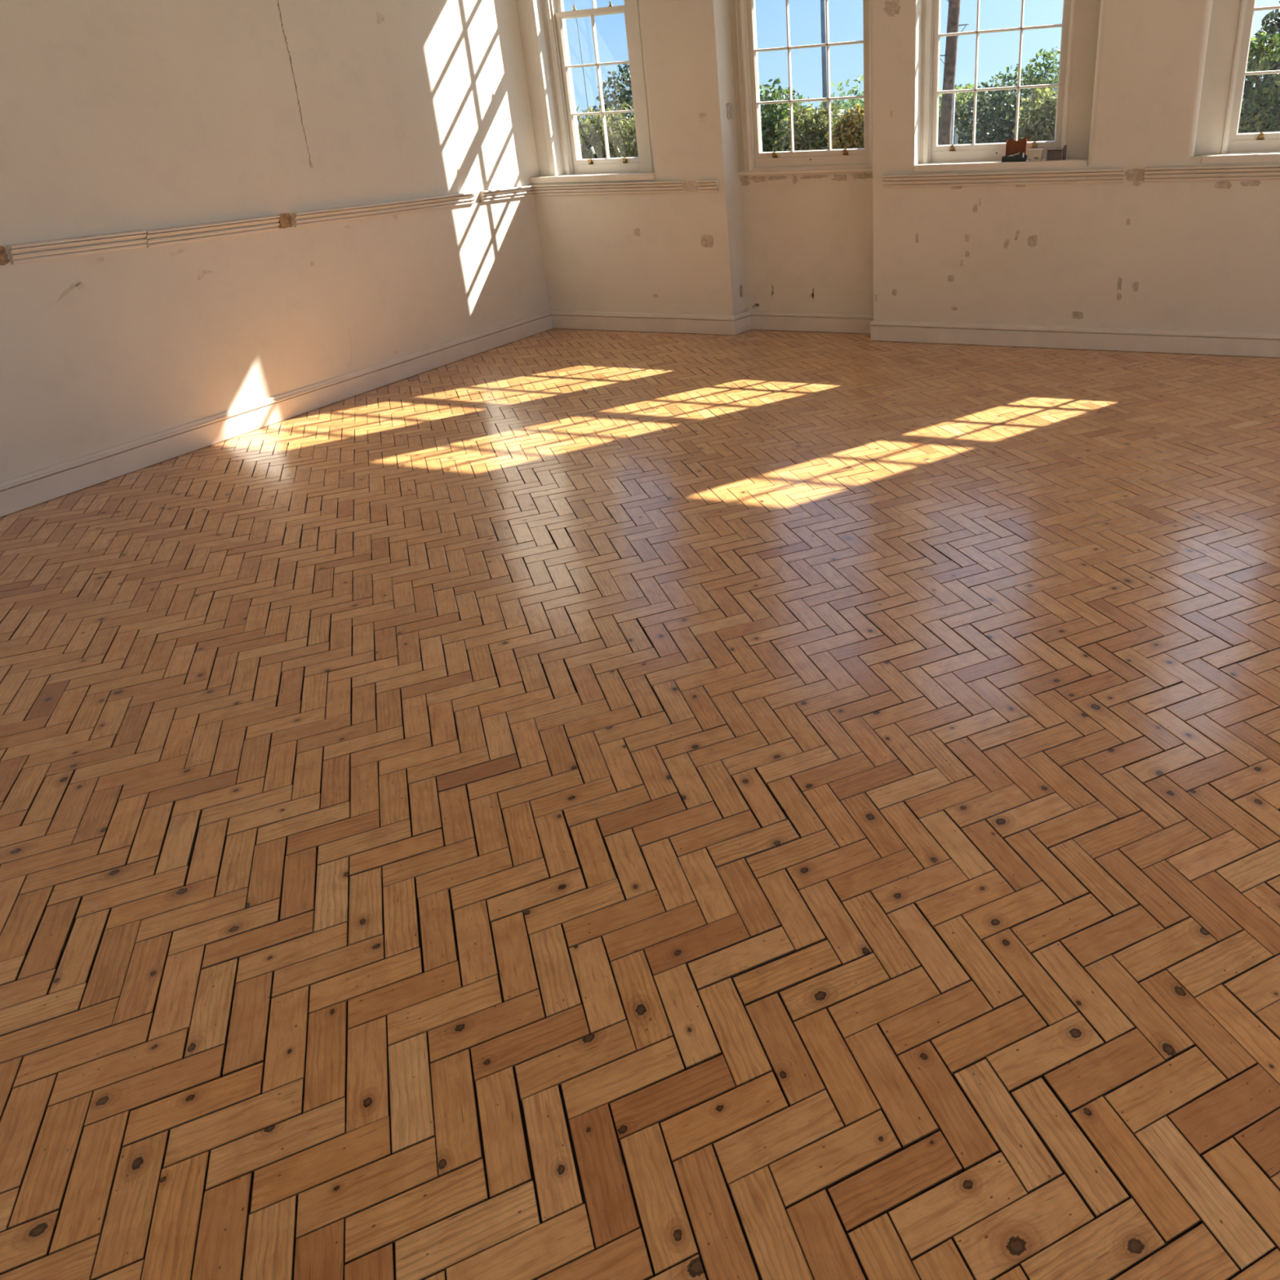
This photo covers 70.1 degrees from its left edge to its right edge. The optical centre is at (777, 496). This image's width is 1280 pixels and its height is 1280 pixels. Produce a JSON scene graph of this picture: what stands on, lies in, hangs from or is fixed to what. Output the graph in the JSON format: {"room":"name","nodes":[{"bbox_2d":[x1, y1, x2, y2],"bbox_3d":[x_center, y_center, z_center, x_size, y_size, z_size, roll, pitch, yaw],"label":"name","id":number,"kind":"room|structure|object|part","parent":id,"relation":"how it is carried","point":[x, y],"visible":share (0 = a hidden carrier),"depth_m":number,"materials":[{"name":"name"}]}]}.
{"room":"empty hall","nodes":[
{"label":"empty hall","id":0,"kind":"room"},
{"bbox_2d":[0,0,549,481],"bbox_3d":[-3.969,-2.159,4.592,0.382,4.270,8.804,7,24,22],"label":"wall","id":1,"kind":"structure","parent":0,"point":[117,116],"depth_m":5.65,"materials":[{"name":"paint"}]},
{"bbox_2d":[4,230,146,264],"bbox_3d":[-3.755,-1.352,4.854,0.053,0.097,0.690,7,24,22],"label":"trim","id":2,"kind":"structure","parent":1,"relation":"attached to","point":[27,252],"depth_m":4.82,"materials":[{"name":"white wood"}]},
{"bbox_2d":[143,214,279,248],"bbox_3d":[-3.445,-1.635,5.520,0.053,0.098,0.875,7,24,22],"label":"trim","id":3,"kind":"structure","parent":1,"relation":"attached to","point":[201,232],"depth_m":5.48,"materials":[{"name":"white wood"}]},
{"bbox_2d":[0,310,552,516],"bbox_3d":[-3.790,-0.199,5.141,0.026,0.168,8.239,7,24,22],"label":"baseboard","id":4,"kind":"structure","parent":1,"relation":"attached to","point":[23,491],"depth_m":5.77,"materials":[{"name":"white wood"}]},
{"bbox_2d":[290,191,475,227],"bbox_3d":[-2.875,-2.165,6.739,0.053,0.098,1.756,7,24,22],"label":"trim","id":5,"kind":"structure","parent":1,"relation":"attached to","point":[307,218],"depth_m":6.60,"materials":[{"name":"white wood"}]},
{"bbox_2d":[480,185,533,202],"bbox_3d":[-2.345,-2.657,7.874,0.053,0.096,0.695,7,24,22],"label":"trim","id":6,"kind":"structure","parent":1,"relation":"attached to","point":[498,194],"depth_m":7.83,"materials":[{"name":"white wood"}]},
{"bbox_2d":[0,328,1279,1279],"bbox_3d":[1.821,0.477,3.308,13.200,0.201,8.900,6,24,21],"label":"floor","id":7,"kind":"structure","parent":0,"point":[553,803],"depth_m":2.35,"materials":[{"name":"brown wood"}]},
{"bbox_2d":[729,0,873,313],"bbox_3d":[0.293,-3.449,7.227,1.600,4.270,0.181,6,24,21],"label":"wall","id":8,"kind":"structure","parent":0,"point":[808,238],"depth_m":7.68,"materials":[{"name":"paint"}]},
{"bbox_2d":[734,0,872,175],"bbox_3d":[0.223,-3.972,7.052,1.240,2.725,0.308,6,24,21],"label":"window","id":9,"kind":"structure","parent":8,"relation":"in","point":[756,162],"depth_m":7.30,"materials":[{"name":"wood"}]},
{"bbox_3d":[0.235,-2.696,7.450,1.235,0.030,0.058,6,24,21],"label":"sill","id":10,"kind":"part","parent":9,"relation":"part of","materials":[{"name":"white wood"}]},
{"bbox_3d":[0.254,-2.722,7.436,1.155,0.026,0.048,6,24,21],"label":"sill moulding","id":11,"kind":"part","parent":9,"relation":"part of","materials":[{"name":"white wood"}]},
{"bbox_2d":[531,0,1279,333],"bbox_3d":[3.339,-3.048,5.883,12.507,4.270,0.465,6,24,21],"label":"wall","id":12,"kind":"structure","parent":0,"point":[1133,252],"depth_m":6.84,"materials":[{"name":"paint"}]},
{"bbox_2d":[515,0,655,183],"bbox_3d":[-1.630,-4.091,7.658,1.312,2.655,0.536,6,24,21],"label":"window","id":13,"kind":"structure","parent":12,"relation":"in","point":[542,23],"depth_m":7.92,"materials":[{"name":"wood"}]},
{"bbox_3d":[-1.484,-4.150,7.706,1.087,2.595,0.235,6,24,21],"label":"frame","id":14,"kind":"part","parent":13,"relation":"part of","materials":[{"name":"white wood"}]},
{"bbox_3d":[-1.603,-4.738,7.535,0.746,1.248,0.046,6,24,21],"label":"sash","id":15,"kind":"part","parent":13,"relation":"part of","materials":[{"name":"white wood"}]},
{"bbox_3d":[-1.588,-2.863,8.058,1.270,0.052,0.346,6,24,21],"label":"sill","id":16,"kind":"part","parent":13,"relation":"part of","materials":[{"name":"white wood"}]},
{"bbox_3d":[-1.566,-3.572,7.960,0.746,1.325,0.046,6,24,21],"label":"sash","id":17,"kind":"part","parent":13,"relation":"part of","materials":[{"name":"white wood"}]},
{"bbox_3d":[-1.509,-2.960,8.282,0.794,0.080,0.215,6,24,21],"label":"sill","id":18,"kind":"part","parent":13,"relation":"part of","materials":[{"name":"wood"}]},
{"bbox_3d":[-1.150,-4.070,7.462,0.272,2.589,0.016,6,24,21],"label":"casing","id":19,"kind":"part","parent":13,"relation":"part of","materials":[{"name":"white wood"}]},
{"bbox_2d":[532,180,684,195],"bbox_3d":[-1.518,-2.702,7.884,1.535,0.096,0.053,6,24,20],"label":"trim","id":20,"kind":"structure","parent":12,"relation":"attached to","point":[648,187],"depth_m":7.86,"materials":[{"name":"white wood"}]},
{"bbox_2d":[695,179,718,191],"bbox_3d":[-0.592,-2.605,7.540,0.180,0.095,0.054,6,24,21],"label":"trim","id":21,"kind":"structure","parent":12,"relation":"attached to","point":[712,185],"depth_m":7.53,"materials":[{"name":"white wood"}]},
{"bbox_2d":[549,310,1279,357],"bbox_3d":[2.325,-1.258,6.990,9.619,0.168,0.323,6,24,21],"label":"baseboard","id":22,"kind":"structure","parent":12,"relation":"attached to","point":[1156,340],"depth_m":7.26,"materials":[{"name":"white wood"}]},
{"bbox_2d":[881,168,1124,187],"bbox_3d":[1.631,-2.363,6.679,1.765,0.097,0.053,6,24,21],"label":"trim","id":23,"kind":"structure","parent":12,"relation":"attached to","point":[1114,175],"depth_m":6.66,"materials":[{"name":"white wood"}]},
{"bbox_2d":[913,0,1101,172],"bbox_3d":[1.667,-3.740,6.405,1.269,2.655,0.530,6,24,21],"label":"window","id":24,"kind":"structure","parent":12,"relation":"in","point":[1080,18],"depth_m":6.62,"materials":[{"name":"wood"}]},
{"bbox_3d":[1.716,-2.615,7.053,1.037,0.080,0.215,6,24,21],"label":"sill","id":25,"kind":"part","parent":24,"relation":"part of","materials":[{"name":"stone"}]},
{"bbox_3d":[1.657,-2.503,6.790,1.224,0.052,0.270,6,24,21],"label":"sill","id":26,"kind":"part","parent":24,"relation":"part of","materials":[{"name":"white wood"}]},
{"bbox_2d":[1001,137,1027,162],"bbox_3d":[1.762,-2.578,6.671,0.172,0.166,0.140,6,24,21],"label":"tool case","id":27,"kind":"object","parent":24,"relation":"on","point":[1015,151],"visible":1,"depth_m":6.70,"materials":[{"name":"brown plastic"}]},
{"bbox_3d":[1.779,-2.613,6.704,0.150,0.127,0.046,6,24,21],"label":"lid","id":28,"kind":"part","parent":27,"relation":"part of","materials":[{"name":"orange plastic"}]},
{"bbox_2d":[1026,148,1044,161],"bbox_3d":[1.896,-2.519,6.622,0.114,0.083,0.100,6,24,21],"label":"plastic tub","id":29,"kind":"object","parent":24,"relation":"on","point":[1033,154],"visible":1,"depth_m":6.59,"materials":[{"name":"white plastic"}]},
{"bbox_2d":[1045,148,1063,160],"bbox_3d":[2.030,-2.507,6.582,0.112,0.078,0.110,6,24,21],"label":"cardboard box","id":30,"kind":"object","parent":24,"relation":"on","point":[1052,154],"visible":0.93,"depth_m":6.55,"materials":[{"name":"brown cardboard"}]},
{"bbox_2d":[1062,145,1066,159],"bbox_3d":[2.098,-2.516,6.567,0.014,0.100,0.070,6,24,21],"label":"slip","id":31,"kind":"object","parent":24,"relation":"on","point":[1064,146],"visible":1,"depth_m":6.54,"materials":[{"name":"grey"}]},
{"bbox_2d":[1143,164,1279,182],"bbox_3d":[4.628,-2.029,5.505,4.435,0.097,0.053,6,24,21],"label":"trim","id":32,"kind":"structure","parent":12,"relation":"attached to","point":[1268,171],"depth_m":6.15,"materials":[{"name":"white wood"}]},
{"bbox_2d":[1193,0,1279,164],"bbox_3d":[3.435,-3.548,5.723,1.150,2.655,0.545,6,24,21],"label":"window","id":33,"kind":"structure","parent":12,"relation":"in","point":[1218,140],"depth_m":6.13,"materials":[{"name":"wood"}]},
{"bbox_3d":[3.445,-3.597,5.763,1.130,2.595,0.255,6,24,21],"label":"frame","id":34,"kind":"part","parent":33,"relation":"part of","materials":[{"name":"white wood"}]},
{"bbox_3d":[3.470,-2.306,6.091,1.100,0.052,0.285,6,24,21],"label":"sill","id":35,"kind":"part","parent":33,"relation":"part of","materials":[{"name":"white wood"}]},
{"bbox_3d":[3.464,-3.008,5.978,0.696,1.325,0.046,6,24,21],"label":"sash","id":36,"kind":"part","parent":33,"relation":"part of","materials":[{"name":"white wood"}]},
{"bbox_3d":[3.545,-2.419,6.356,0.744,0.080,0.215,6,24,21],"label":"sill","id":37,"kind":"part","parent":33,"relation":"part of","materials":[{"name":"stone"}]},
{"label":"outside","id":38,"kind":"structure","parent":0,"visible":0},
{"bbox_3d":[10.644,-13.854,38.805,300.000,0.300,310.000,6,24,21],"label":"ground","id":39,"kind":"structure","parent":38,"visible":0},
{"bbox_2d":[577,115,598,158],"bbox_3d":[-1.875,-3.461,11.190,1.207,2.657,0.051,6,24,21],"label":"wire","id":40,"kind":"object","parent":39,"relation":"attached to","point":[584,134],"visible":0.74,"depth_m":10.99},
{"bbox_2d":[576,102,638,159],"bbox_3d":[-2.183,-4.065,12.590,2.393,2.694,0.987,11,26,30],"label":"hedge","id":41,"kind":"object","parent":39,"relation":"on","point":[624,146],"visible":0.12,"depth_m":12.12,"materials":[{"name":"green plant"}]},
{"bbox_2d":[582,63,635,143],"bbox_3d":[-1.844,-4.790,13.507,2.170,3.301,1.182,6,24,21],"label":"bush","id":42,"kind":"object","parent":39,"relation":"on","point":[623,97],"visible":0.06,"depth_m":12.96,"materials":[{"name":"green plant"}]},
{"bbox_2d":[759,77,811,151],"bbox_3d":[-0.124,-5.148,14.578,1.772,3.000,1.214,6,24,21],"label":"shrub","id":43,"kind":"object","parent":39,"relation":"on","point":[768,123],"visible":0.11,"depth_m":13.99,"materials":[{"name":"green plant"}]},
{"bbox_2d":[760,102,834,124],"bbox_3d":[0.772,-20.019,49.672,5.436,3.870,4.164,6,24,21],"label":"tree","id":44,"kind":"object","parent":39,"relation":"on","point":[801,102],"visible":0.02,"depth_m":48.90,"materials":[{"name":"green plant"}]},
{"bbox_2d":[768,96,848,151],"bbox_3d":[0.601,-4.476,13.278,1.502,2.670,1.081,6,24,21],"label":"shrub","id":45,"kind":"object","parent":39,"relation":"on","point":[816,140],"visible":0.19,"depth_m":12.85,"materials":[{"name":"green plant"}]},
{"bbox_2d":[820,0,827,117],"bbox_3d":[1.009,-7.151,13.956,0.974,7.110,0.314,14,28,36],"label":"lamp post","id":46,"kind":"object","parent":39,"relation":"on","point":[823,15],"visible":0.48,"depth_m":14.34,"materials":[{"name":"grey metal"}]},
{"bbox_2d":[822,95,862,142],"bbox_3d":[4.247,-18.782,46.436,5.066,3.683,3.595,6,24,21],"label":"tree","id":47,"kind":"object","parent":39,"relation":"on","point":[859,101],"visible":0.03,"depth_m":45.64,"materials":[{"name":"green plant"}]},
{"bbox_2d":[824,102,864,149],"bbox_3d":[1.222,-4.010,12.271,1.352,2.513,0.619,6,24,21],"label":"shrub","id":48,"kind":"object","parent":39,"relation":"on","point":[845,135],"visible":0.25,"depth_m":11.85,"materials":[{"name":"green plant"}]},
{"bbox_2d":[830,74,940,126],"bbox_3d":[2.812,-9.494,24.195,3.476,3.489,1.343,6,24,21],"label":"sapling","id":49,"kind":"object","parent":39,"relation":"on","point":[851,91],"visible":0.17,"depth_m":23.96,"materials":[{"name":"green plant"}]},
{"bbox_2d":[938,0,968,145],"bbox_3d":[3.346,-9.312,16.978,0.687,8.708,0.250,6,24,21],"label":"telegraph pole","id":50,"kind":"object","parent":39,"relation":"on","point":[948,104],"visible":0.63,"depth_m":17.39,"materials":[{"name":"wood"}]},
{"bbox_2d":[938,82,1004,122],"bbox_3d":[8.970,-17.935,43.548,4.507,3.868,3.343,6,24,21],"label":"tree","id":51,"kind":"object","parent":39,"relation":"on","point":[956,87],"visible":0.02,"depth_m":42.85,"materials":[{"name":"green plant"}]},
{"bbox_2d":[954,128,991,144],"bbox_3d":[4.700,-6.826,19.254,2.000,2.060,0.050,6,24,21],"label":"fence","id":52,"kind":"object","parent":39,"relation":"on","point":[956,135],"visible":0.02,"depth_m":19.23,"materials":[{"name":"white"}]},
{"bbox_2d":[937,84,1011,145],"bbox_3d":[4.335,-7.689,20.285,2.682,2.974,0.897,6,24,21],"label":"shrub","id":53,"kind":"object","parent":39,"relation":"on","point":[958,101],"visible":0.09,"depth_m":19.90,"materials":[{"name":"green plant"}]},
{"bbox_2d":[955,74,1047,144],"bbox_3d":[4.012,-5.688,15.513,1.883,2.906,1.222,6,24,21],"label":"bush","id":54,"kind":"object","parent":39,"relation":"on","point":[1000,133],"visible":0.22,"depth_m":15.09,"materials":[{"name":"green plant"}]},
{"bbox_2d":[955,45,1060,128],"bbox_3d":[4.396,-6.589,17.021,2.132,3.396,0.859,6,24,21],"label":"shrub","id":55,"kind":"object","parent":39,"relation":"on","point":[1032,79],"visible":0.39,"depth_m":16.35,"materials":[{"name":"green plant"}]},
{"bbox_3d":[4.395,-6.426,17.061,1.245,3.064,0.158,6,24,21],"label":"stem","id":56,"kind":"part","parent":55,"relation":"part of","materials":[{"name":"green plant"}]},
{"bbox_2d":[1011,87,1057,141],"bbox_3d":[4.128,-4.728,13.488,1.356,2.660,0.940,6,24,21],"label":"shrub","id":57,"kind":"object","parent":39,"relation":"on","point":[1042,126],"visible":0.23,"depth_m":13.04,"materials":[{"name":"green plant"}]},
{"bbox_2d":[1045,78,1057,93],"bbox_3d":[18.386,-23.611,54.688,4.400,5.000,6.400,6,24,21],"label":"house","id":58,"kind":"structure","parent":39,"relation":"on","point":[1054,89],"depth_m":52.13,"materials":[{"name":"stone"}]},
{"bbox_2d":[1237,31,1279,133],"bbox_3d":[5.544,-3.712,10.378,0.763,3.000,0.447,6,24,21],"label":"variegated shrub","id":59,"kind":"object","parent":39,"relation":"on","point":[1262,60],"visible":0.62,"depth_m":10.02,"materials":[{"name":"green plant"}]},
{"bbox_3d":[5.496,-3.644,10.427,0.237,2.842,0.121,-3,22,-1],"label":"stem","id":60,"kind":"part","parent":59,"relation":"part of","materials":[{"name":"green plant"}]},
{"bbox_2d":[1239,0,1279,133],"bbox_3d":[6.180,-4.288,10.978,2.215,3.559,1.193,5,24,19],"label":"evergreen oak","id":61,"kind":"object","parent":39,"relation":"on","point":[1274,26],"visible":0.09,"depth_m":10.56,"materials":[{"name":"green plant"}]},
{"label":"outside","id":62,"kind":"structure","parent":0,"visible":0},
{"bbox_2d":[573,0,589,112],"bbox_3d":[-4.791,-11.527,21.254,0.016,5.809,3.620,-7,23,-10],"label":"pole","id":63,"kind":"object","parent":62,"point":[574,0],"visible":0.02,"depth_m":21.04,"materials":[{"name":"metal"}]}
]}

